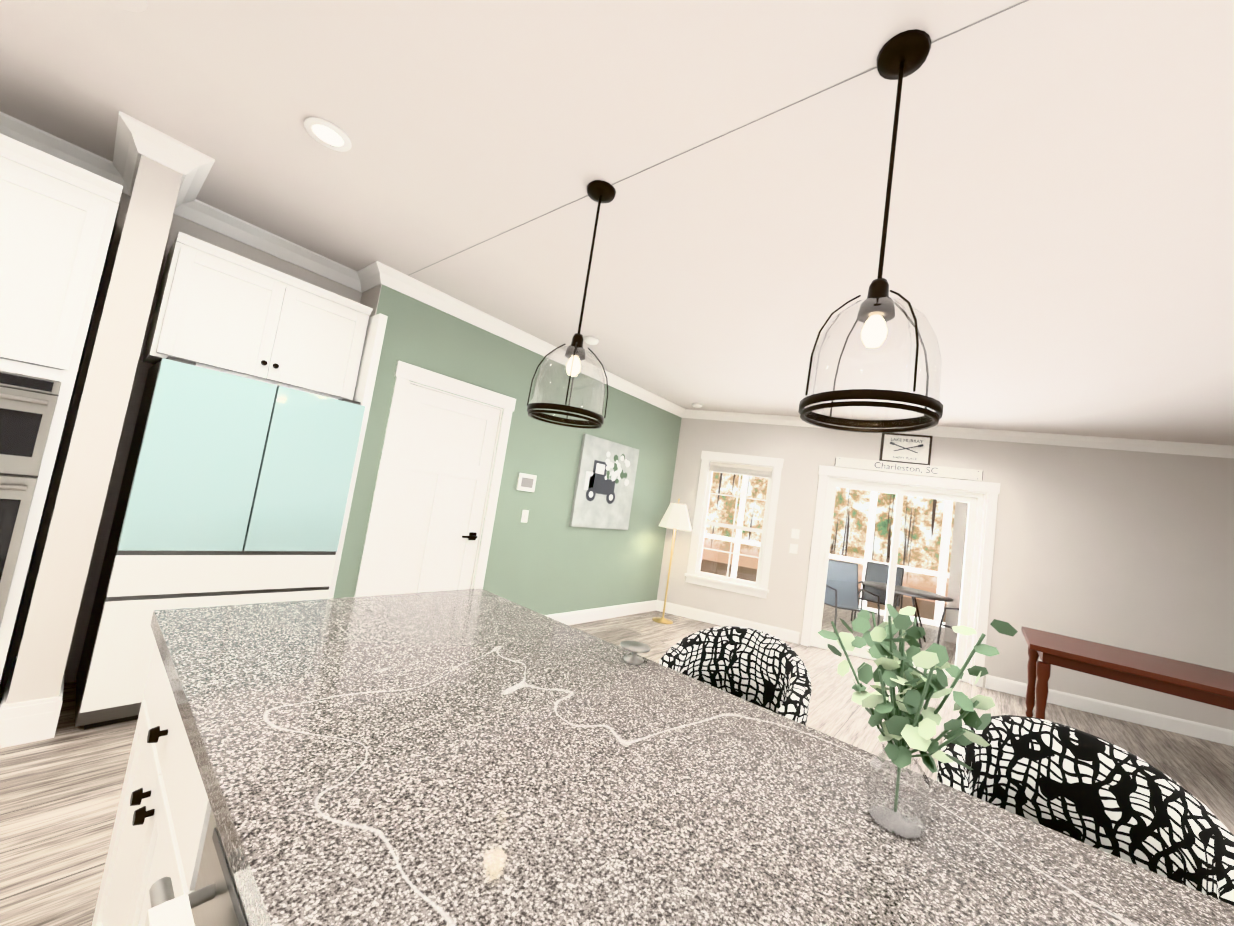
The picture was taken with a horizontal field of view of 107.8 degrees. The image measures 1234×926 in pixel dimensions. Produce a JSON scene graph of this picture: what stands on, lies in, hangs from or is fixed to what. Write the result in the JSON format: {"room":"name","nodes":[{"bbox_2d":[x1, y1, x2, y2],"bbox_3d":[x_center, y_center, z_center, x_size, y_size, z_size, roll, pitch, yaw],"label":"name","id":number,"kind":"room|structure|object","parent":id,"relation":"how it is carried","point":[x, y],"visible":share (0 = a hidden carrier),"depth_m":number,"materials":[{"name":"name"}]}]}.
{"room":"kitchen","nodes":[
{"label":"kitchen","id":0,"kind":"room"},
{"bbox_2d":[0,155,182,737],"bbox_3d":[-2.577,-0.181,2.232,0.625,2.760,0.170,5,-6,40],"label":"column","id":1,"kind":"structure","parent":0,"point":[35,683],"depth_m":2.03,"materials":[{"name":"paint"}]},
{"bbox_2d":[0,193,361,691],"bbox_3d":[-3.048,-0.249,2.260,0.140,2.760,3.030,5,-6,40],"label":"wall","id":2,"kind":"structure","parent":0,"point":[193,229],"depth_m":2.47,"materials":[{"name":"paint"}]},
{"bbox_2d":[0,112,131,195],"bbox_3d":[-3.176,-1.651,1.796,0.090,0.105,1.730,5,-6,40],"label":"crown molding","id":3,"kind":"structure","parent":2,"relation":"attached to","point":[11,127],"depth_m":2.23,"materials":[{"name":"white wood"}]},
{"bbox_2d":[104,111,159,190],"bbox_3d":[-2.383,-1.501,2.201,0.600,0.105,0.110,5,-6,40],"label":"crown molding","id":4,"kind":"structure","parent":2,"relation":"attached to","point":[136,139],"depth_m":2.11,"materials":[{"name":"white wood"}]},
{"bbox_2d":[168,140,214,222],"bbox_3d":[-2.254,-1.470,2.357,0.600,0.105,0.120,5,-6,40],"label":"crown molding","id":5,"kind":"structure","parent":2,"relation":"attached to","point":[194,165],"depth_m":2.26,"materials":[{"name":"white wood"}]},
{"bbox_2d":[173,203,371,292],"bbox_3d":[-2.207,-1.414,2.963,0.100,0.105,1.060,5,-6,40],"label":"crown molding","id":6,"kind":"structure","parent":2,"relation":"attached to","point":[212,218],"depth_m":2.95,"materials":[{"name":"white wood"}]},
{"bbox_2d":[360,284,381,316],"bbox_3d":[-1.977,-0.016,3.183,0.340,2.760,0.004,5,-6,40],"label":"wall","id":7,"kind":"structure","parent":0,"point":[370,297],"depth_m":3.24,"materials":[{"name":"paint"}]},
{"bbox_2d":[333,284,681,614],"bbox_3d":[-0.660,0.318,4.906,0.500,2.760,4.380,5,-6,40],"label":"wall","id":8,"kind":"structure","parent":0,"point":[546,559],"depth_m":4.39,"materials":[{"name":"green paint"}]},
{"bbox_2d":[354,361,515,596],"bbox_3d":[-1.472,0.399,3.647,0.166,2.163,1.067,5,-6,40],"label":"door frame","id":9,"kind":"structure","parent":8,"relation":"attached to","point":[406,374],"depth_m":3.41,"materials":[{"name":"white wood"}]},
{"bbox_2d":[370,383,499,595],"bbox_3d":[-1.438,0.462,3.606,0.093,2.018,0.829,5,-6,40],"label":"hall door","id":10,"kind":"structure","parent":8,"relation":"in","point":[429,538],"depth_m":3.59,"materials":[{"name":"white wood"}]},
{"bbox_2d":[521,510,528,522],"bbox_3d":[-0.873,0.505,4.269,0.012,0.117,0.070,5,-6,40],"label":"light switch","id":11,"kind":"object","parent":8,"relation":"attached to","point":[524,517],"depth_m":4.27,"materials":[{"name":"white plastic"}]},
{"bbox_2d":[364,261,687,417],"bbox_3d":[-0.397,-1.010,4.656,0.120,0.105,4.100,5,-6,40],"label":"crown molding","id":12,"kind":"structure","parent":8,"relation":"attached to","point":[376,273],"depth_m":3.77,"materials":[{"name":"white wood"}]},
{"bbox_2d":[516,473,536,491],"bbox_3d":[-0.854,0.185,4.253,0.022,0.160,0.200,5,-6,40],"label":"thermostat","id":13,"kind":"object","parent":8,"relation":"attached to","point":[526,482],"depth_m":4.24,"materials":[{"name":"white plastic"}]},
{"bbox_2d":[545,600,655,624],"bbox_3d":[-0.353,1.702,5.001,0.016,0.135,2.820,5,-6,40],"label":"baseboard","id":14,"kind":"structure","parent":8,"relation":"attached to","point":[582,616],"depth_m":5.22,"materials":[{"name":"white wood"}]},
{"bbox_2d":[569,434,638,529],"bbox_3d":[-0.111,0.250,5.130,0.038,0.990,0.970,5,-6,40],"label":"painting","id":15,"kind":"object","parent":8,"relation":"attached to","point":[604,485],"visible":1,"depth_m":5.06,"materials":[{"name":"fabric"}]},
{"bbox_2d":[0,604,1233,925],"bbox_3d":[1.377,1.849,2.181,8.800,0.100,13.700,5,-6,40],"label":"floor","id":16,"kind":"structure","parent":0,"point":[60,792],"depth_m":2.03,"materials":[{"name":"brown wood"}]},
{"bbox_2d":[0,134,122,687],"bbox_3d":[-2.912,-0.120,1.781,0.690,2.470,0.890,5,-6,40],"label":"tall cabinet","id":17,"kind":"object","parent":16,"relation":"on","point":[58,219],"visible":1,"depth_m":1.90,"materials":[{"name":"white wood"}]},
{"bbox_2d":[75,356,364,729],"bbox_3d":[-2.245,0.403,2.620,0.675,1.764,0.910,5,-6,40],"label":"fridge","id":18,"kind":"object","parent":16,"relation":"on","point":[234,489],"visible":0.79,"depth_m":2.30,"materials":[{"name":"teal metal"}]},
{"bbox_2d":[142,231,387,597],"bbox_3d":[-2.233,0.077,2.704,0.566,2.425,1.012,5,-6,40],"label":"tall cabinet","id":19,"kind":"object","parent":16,"relation":"on","point":[219,309],"visible":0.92,"depth_m":2.60,"materials":[{"name":"white wood"}]},
{"bbox_2d":[92,588,1233,925],"bbox_3d":[-0.218,0.759,0.195,2.980,1.270,2.230,5,-6,40],"label":"kitchen island","id":20,"kind":"object","parent":16,"relation":"on","point":[478,756],"visible":1,"depth_m":0.75,"materials":[{"name":"painted wood"},{"name":"granite"},{"name":"black iron"}]},
{"bbox_2d":[92,893,219,925],"bbox_3d":[-0.520,0.767,0.487,0.215,0.411,0.038,5,-6,40],"label":"towel","id":21,"kind":"object","parent":20,"relation":"hanging from","point":[171,911],"depth_m":0.56,"materials":[{"name":"white fabric"}]},
{"bbox_2d":[620,640,649,664],"bbox_3d":[0.053,0.588,1.390,0.096,0.046,0.096,5,-6,40],"label":"pedestal bowl","id":22,"kind":"object","parent":20,"relation":"on","point":[634,647],"visible":1,"depth_m":1.38,"materials":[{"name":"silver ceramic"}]},
{"bbox_2d":[817,604,1017,840],"bbox_3d":[0.512,0.437,0.808,0.286,0.385,0.292,5,-6,40],"label":"vase","id":23,"kind":"object","parent":20,"relation":"on","point":[905,728],"visible":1,"depth_m":0.76,"materials":[{"name":"clear glass"}]},
{"bbox_2d":[652,499,691,623],"bbox_3d":[0.673,1.198,5.609,0.430,1.525,0.430,5,-6,40],"label":"floor lamp","id":24,"kind":"object","parent":16,"relation":"on","point":[675,516],"visible":1,"depth_m":5.54,"materials":[{"name":"white fabric"}]},
{"bbox_2d":[659,626,811,724],"bbox_3d":[0.359,1.111,1.585,0.530,0.966,0.505,5,-6,40],"label":"bar stool","id":25,"kind":"object","parent":16,"relation":"on","point":[765,670],"visible":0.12,"depth_m":1.75,"materials":[{"name":"fabric"}]},
{"bbox_2d":[937,715,1233,905],"bbox_3d":[1.024,1.165,1.027,0.530,0.966,0.505,5,-6,40],"label":"bar stool","id":26,"kind":"object","parent":16,"relation":"on","point":[1097,792],"visible":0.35,"depth_m":1.15,"materials":[{"name":"fabric"}]},
{"bbox_2d":[1021,626,1233,719],"bbox_3d":[4.140,1.896,3.199,1.880,0.775,1.100,5,-6,40],"label":"console table","id":27,"kind":"object","parent":16,"relation":"on","point":[1202,684],"visible":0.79,"depth_m":3.31,"materials":[{"name":"brown wood"}]},
{"bbox_2d":[0,0,1233,445],"bbox_3d":[1.794,-0.971,2.408,8.800,0.100,13.700,5,-6,40],"label":"ceiling","id":28,"kind":"structure","parent":0,"point":[1058,256],"depth_m":1.84,"materials":[{"name":"paint"}]},
{"bbox_2d":[303,117,351,151],"bbox_3d":[-1.236,-1.402,1.924,0.175,0.010,0.175,7,-5,16],"label":"recessed light","id":29,"kind":"object","parent":28,"relation":"in","point":[329,133],"visible":0.98,"depth_m":1.90,"materials":[{"name":"white plastic"}]},
{"bbox_2d":[408,195,587,275],"bbox_3d":[-0.790,-1.271,2.578,1.731,0.035,0.005,5,-6,40],"label":"cable","id":30,"kind":"object","parent":28,"relation":"attached to","point":[587,195],"depth_m":2.45,"materials":[{"name":"paint"}]},
{"bbox_2d":[527,180,615,428],"bbox_3d":[-0.147,-0.704,1.984,0.332,1.060,0.332,5,-6,40],"label":"pendant light","id":31,"kind":"object","parent":28,"relation":"hanging from","point":[599,191],"visible":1,"depth_m":1.96,"materials":[{"name":"black metal"}]},
{"bbox_2d":[584,336,598,344],"bbox_3d":[-0.220,-1.080,3.904,0.177,0.035,0.175,5,-6,40],"label":"detector","id":32,"kind":"object","parent":28,"relation":"attached to","point":[590,340],"depth_m":3.93,"materials":[{"name":"paint"}]},
{"bbox_2d":[692,403,701,407],"bbox_3d":[1.026,-0.749,5.725,0.165,0.035,0.203,5,-6,40],"label":"detector","id":33,"kind":"object","parent":28,"relation":"attached to","point":[697,405],"depth_m":5.77,"materials":[{"name":"paint"}]},
{"bbox_2d":[612,67,876,184],"bbox_3d":[0.364,-1.179,1.607,0.996,0.035,0.005,5,-6,40],"label":"cable","id":34,"kind":"object","parent":28,"relation":"attached to","point":[875,67],"depth_m":1.55,"materials":[{"name":"paint"}]},
{"bbox_2d":[798,29,942,432],"bbox_3d":[0.732,-0.635,1.230,0.332,1.060,0.332,5,-6,40],"label":"pendant light","id":35,"kind":"object","parent":28,"relation":"hanging from","point":[901,55],"visible":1,"depth_m":1.20,"materials":[{"name":"black metal"}]},
{"bbox_2d":[931,0,1028,43],"bbox_3d":[0.917,-1.134,1.143,0.192,0.035,0.005,5,-6,40],"label":"cable","id":36,"kind":"object","parent":28,"relation":"attached to","point":[1025,0],"depth_m":1.17,"materials":[{"name":"paint"}]},
{"bbox_2d":[657,418,1233,730],"bbox_3d":[4.085,1.024,4.972,7.200,2.760,0.160,7,-5,21],"label":"wall","id":37,"kind":"structure","parent":0,"point":[1130,550],"depth_m":4.67,"materials":[{"name":"paint"}]},
{"bbox_2d":[656,600,798,643],"bbox_3d":[1.371,2.016,5.742,1.677,0.135,0.603,5,-6,40],"label":"baseboard","id":38,"kind":"structure","parent":37,"relation":"attached to","point":[692,613],"depth_m":5.75,"materials":[{"name":"white wood"}]},
{"bbox_2d":[684,451,783,598],"bbox_3d":[1.546,0.770,5.891,1.133,1.768,0.816,7,-5,21],"label":"double-hung window","id":39,"kind":"structure","parent":37,"relation":"in","point":[746,470],"depth_m":5.90,"materials":[{"name":"white plastic"}]},
{"bbox_2d":[789,543,797,553],"bbox_3d":[2.190,1.062,5.574,0.090,0.116,0.013,7,-5,22],"label":"light switch","id":40,"kind":"object","parent":37,"relation":"attached to","point":[793,547],"depth_m":5.57,"materials":[{"name":"white plastic"}]},
{"bbox_2d":[791,529,799,538],"bbox_3d":[2.217,0.879,5.589,0.090,0.116,0.013,7,-5,22],"label":"light switch","id":41,"kind":"object","parent":37,"relation":"attached to","point":[795,535],"depth_m":5.59,"materials":[{"name":"white plastic"}]},
{"bbox_2d":[801,465,999,686],"bbox_3d":[3.237,1.211,5.220,1.727,2.183,0.736,5,-6,40],"label":"door frame","id":42,"kind":"structure","parent":37,"relation":"in","point":[991,490],"depth_m":5.10,"materials":[{"name":"white wood"}]},
{"bbox_2d":[810,477,983,681],"bbox_3d":[3.224,1.279,5.261,1.586,2.053,0.110,7,-5,21],"label":"door","id":43,"kind":"structure","parent":42,"relation":"attached to","point":[970,569],"depth_m":5.25,"materials":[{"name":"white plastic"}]},
{"bbox_2d":[879,433,932,465],"bbox_3d":[3.390,-0.166,5.282,0.510,0.355,0.038,7,-5,21],"label":"sign frame","id":44,"kind":"object","parent":37,"relation":"attached to","point":[920,452],"visible":0.96,"depth_m":5.28,"materials":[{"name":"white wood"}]},
{"bbox_2d":[835,457,982,480],"bbox_3d":[3.360,0.062,5.244,1.481,0.122,0.021,7,-5,21],"label":"sign board","id":45,"kind":"object","parent":37,"relation":"attached to","point":[957,473],"visible":1,"depth_m":5.21,"materials":[{"name":"white wood"}]},
{"bbox_2d":[874,462,937,473],"bbox_3d":[3.356,0.062,5.236,0.637,0.085,0.002,7,-5,20],"label":"sign","id":46,"kind":"object","parent":45,"relation":"attached to","point":[906,467],"visible":1,"depth_m":5.23,"materials":[{"name":"grey"}]},
{"bbox_2d":[684,409,1233,457],"bbox_3d":[4.242,-0.299,4.969,6.834,0.105,2.417,5,-6,40],"label":"crown molding","id":47,"kind":"structure","parent":37,"relation":"attached to","point":[1169,447],"depth_m":4.86,"materials":[{"name":"white wood"}]},
{"bbox_2d":[985,675,1233,745],"bbox_3d":[5.557,2.505,4.132,3.360,0.135,1.175,5,-6,40],"label":"baseboard","id":48,"kind":"structure","parent":37,"relation":"attached to","point":[1138,716],"depth_m":4.37,"materials":[{"name":"white wood"}]},
{"bbox_2d":[944,502,968,643],"bbox_3d":[6.974,1.497,5.535,4.600,2.760,0.140,5,-6,40],"label":"wall","id":49,"kind":"structure","parent":0,"point":[953,579],"depth_m":6.88,"materials":[{"name":"paint"}]},
{"label":"outside","id":50,"kind":"structure","parent":0,"visible":0},
{"bbox_2d":[700,559,946,621],"bbox_3d":[7.036,3.458,10.558,33.200,0.030,4.800,7,-5,21],"label":"ground","id":51,"kind":"structure","parent":50,"point":[747,572],"depth_m":11.94,"materials":[{"name":"brown plant"}]},
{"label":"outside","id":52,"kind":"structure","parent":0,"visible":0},
{"bbox_2d":[702,472,955,604],"bbox_3d":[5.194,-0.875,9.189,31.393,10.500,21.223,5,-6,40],"label":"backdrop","id":53,"kind":"structure","parent":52,"point":[759,512],"depth_m":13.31,"materials":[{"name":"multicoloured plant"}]},
{"bbox_2d":[870,613,944,631],"bbox_3d":[4.597,2.719,6.810,9.200,0.100,4.040,7,-5,21],"label":"floor","id":54,"kind":"structure","parent":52,"point":[933,627],"depth_m":8.02,"materials":[{"name":"concrete"}]},
{"bbox_2d":[705,475,952,627],"bbox_3d":[4.330,1.279,7.175,8.275,2.720,6.435,5,-6,40],"label":"screen frame","id":55,"kind":"object","parent":54,"relation":"on","point":[869,544],"depth_m":8.64,"materials":[{"name":"white"}]},
{"bbox_2d":[824,559,879,633],"bbox_3d":[3.290,1.942,6.429,0.606,0.991,0.685,8,-5,1],"label":"patio chair","id":56,"kind":"object","parent":54,"relation":"on","point":[834,586],"depth_m":6.67,"materials":[{"name":"grey"}]},
{"bbox_2d":[851,561,903,620],"bbox_3d":[4.313,2.173,7.417,0.616,0.991,0.692,5,-6,40],"label":"patio chair","id":57,"kind":"object","parent":54,"relation":"on","point":[870,571],"depth_m":7.65,"materials":[{"name":"grey"}]},
{"bbox_2d":[863,581,952,647],"bbox_3d":[4.184,2.222,6.568,1.120,0.729,1.120,5,-6,40],"label":"patio table","id":58,"kind":"object","parent":54,"relation":"on","point":[906,591],"depth_m":6.47,"materials":[{"name":"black metal"}]},
{"bbox_2d":[937,607,959,643],"bbox_3d":[4.675,2.094,5.774,0.685,0.991,0.606,9,-5,-9],"label":"patio chair","id":59,"kind":"object","parent":54,"relation":"on","point":[939,631],"depth_m":6.00,"materials":[{"name":"grey metal"}]}
]}

